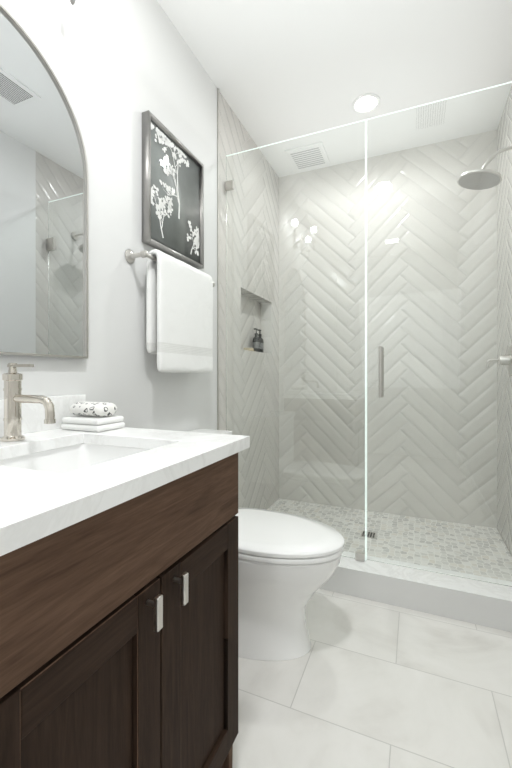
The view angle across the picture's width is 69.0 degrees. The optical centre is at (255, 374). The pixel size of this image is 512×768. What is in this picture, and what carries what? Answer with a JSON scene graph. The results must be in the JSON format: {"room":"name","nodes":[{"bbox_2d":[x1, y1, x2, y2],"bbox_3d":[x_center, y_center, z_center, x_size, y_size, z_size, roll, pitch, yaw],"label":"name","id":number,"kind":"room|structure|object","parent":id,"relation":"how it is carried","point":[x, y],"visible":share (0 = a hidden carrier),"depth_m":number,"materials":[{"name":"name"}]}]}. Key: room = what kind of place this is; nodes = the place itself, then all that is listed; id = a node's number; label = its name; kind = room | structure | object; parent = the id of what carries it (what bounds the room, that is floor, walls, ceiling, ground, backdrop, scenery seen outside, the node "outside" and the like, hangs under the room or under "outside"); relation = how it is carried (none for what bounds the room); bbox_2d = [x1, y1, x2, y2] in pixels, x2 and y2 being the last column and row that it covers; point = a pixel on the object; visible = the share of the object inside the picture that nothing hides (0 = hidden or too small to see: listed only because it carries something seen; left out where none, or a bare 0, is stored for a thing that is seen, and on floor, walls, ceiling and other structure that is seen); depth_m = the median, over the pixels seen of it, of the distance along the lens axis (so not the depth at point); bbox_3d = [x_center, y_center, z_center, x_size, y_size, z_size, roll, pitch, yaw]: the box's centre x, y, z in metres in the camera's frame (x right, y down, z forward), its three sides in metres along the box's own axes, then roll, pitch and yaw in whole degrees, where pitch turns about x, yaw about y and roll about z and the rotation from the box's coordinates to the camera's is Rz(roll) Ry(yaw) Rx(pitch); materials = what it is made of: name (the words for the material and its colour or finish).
{"room":"bathroom","nodes":[
{"label":"bathroom","id":0,"kind":"room"},
{"bbox_2d":[0,0,216,431],"bbox_3d":[-0.946,-0.275,0.561,0.120,2.700,3.430,0,0,23],"label":"wall","id":1,"kind":"structure","parent":0,"point":[118,67],"depth_m":1.43,"materials":[{"name":"white paint"}]},
{"bbox_2d":[0,4,87,358],"bbox_3d":[-0.701,-0.520,0.952,0.021,0.930,0.660,0,0,23],"label":"mirror","id":2,"kind":"object","parent":1,"relation":"attached to","point":[43,237],"visible":0.96,"depth_m":1.09,"materials":[{"name":"silver metal"}]},
{"bbox_2d":[125,249,214,286],"bbox_3d":[-0.353,-0.465,1.684,0.087,0.054,0.574,0,0,23],"label":"towel rail","id":3,"kind":"object","parent":1,"relation":"attached to","point":[130,255],"visible":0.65,"depth_m":1.45,"materials":[{"name":"silver metal"}]},
{"bbox_2d":[146,249,212,372],"bbox_3d":[-0.328,-0.257,1.673,0.082,0.493,0.420,0,0,23],"label":"hanging towel","id":4,"kind":"object","parent":3,"relation":"hanging from","point":[179,315],"visible":1,"depth_m":1.57,"materials":[{"name":"white fabric"}]},
{"bbox_2d":[142,110,203,268],"bbox_3d":[-0.367,-0.810,1.717,0.035,0.530,0.430,0,0,23],"label":"picture frame","id":5,"kind":"object","parent":1,"relation":"attached to","point":[172,195],"visible":1,"depth_m":1.67,"materials":[{"name":"black paper"}]},
{"bbox_2d":[217,88,256,429],"bbox_3d":[-0.067,-0.275,2.613,0.126,2.700,1.046,0,0,23],"label":"tiled wall","id":6,"kind":"structure","parent":0,"point":[233,136],"depth_m":2.17,"materials":[{"name":"grey tile"}]},
{"bbox_2d":[157,0,511,146],"bbox_3d":[0.041,-1.665,0.771,1.770,0.080,4.590,0,0,23],"label":"ceiling","id":7,"kind":"structure","parent":0,"point":[278,70],"depth_m":1.88,"materials":[{"name":"white paint"}]},
{"bbox_2d":[352,93,379,113],"bbox_3d":[0.658,-1.621,2.231,0.164,0.006,0.164,0,0,23],"label":"recessed light","id":8,"kind":"object","parent":7,"relation":"in","point":[365,103],"visible":1,"depth_m":2.23,"materials":[{"name":"white plastic"}]},
{"bbox_2d":[232,589,511,767],"bbox_3d":[0.041,1.105,0.771,1.770,0.060,4.590,0,0,23],"label":"floor","id":9,"kind":"structure","parent":0,"point":[363,683],"depth_m":1.25,"materials":[{"name":"tile"}]},
{"bbox_2d":[0,394,249,767],"bbox_3d":[-0.436,0.570,0.806,0.622,1.010,0.700,0,0,23],"label":"bathroom vanity","id":10,"kind":"object","parent":9,"relation":"on","point":[118,597],"visible":0.98,"depth_m":0.64,"materials":[{"name":"brown wood"}]},
{"bbox_2d":[0,363,55,441],"bbox_3d":[-0.560,0.067,0.918,0.174,0.195,0.054,0,0,23],"label":"faucet","id":11,"kind":"object","parent":10,"relation":"on","point":[14,397],"visible":1,"depth_m":0.92,"materials":[{"name":"silver metal"}]},
{"bbox_2d":[61,415,124,431],"bbox_3d":[-0.499,0.146,1.143,0.155,0.037,0.112,0,0,23],"label":"towel","id":12,"kind":"object","parent":10,"relation":"on","point":[90,423],"visible":0.98,"depth_m":1.10,"materials":[{"name":"white fabric"}]},
{"bbox_2d":[70,401,116,416],"bbox_3d":[-0.498,0.104,1.143,0.135,0.043,0.082,0,0,23],"label":"rolled towel","id":13,"kind":"object","parent":12,"relation":"on","point":[99,409],"visible":0.98,"depth_m":1.11,"materials":[{"name":"fabric"}]},
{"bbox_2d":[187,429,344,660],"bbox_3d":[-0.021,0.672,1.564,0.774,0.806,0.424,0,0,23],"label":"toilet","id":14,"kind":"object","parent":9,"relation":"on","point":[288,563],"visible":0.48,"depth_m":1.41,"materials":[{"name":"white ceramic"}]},
{"bbox_2d":[319,556,511,631],"bbox_3d":[0.688,1.010,2.288,1.526,0.130,1.048,0,0,23],"label":"shower base","id":15,"kind":"object","parent":9,"relation":"on","point":[482,603],"visible":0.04,"depth_m":1.70,"materials":[{"name":"stone"}]},
{"bbox_2d":[225,81,511,586],"bbox_3d":[0.525,-0.176,1.907,1.524,2.240,0.108,0,0,23],"label":"glass","id":16,"kind":"object","parent":15,"relation":"on","point":[369,336],"visible":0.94,"depth_m":1.85,"materials":[{"name":"clear glass"}]}
]}

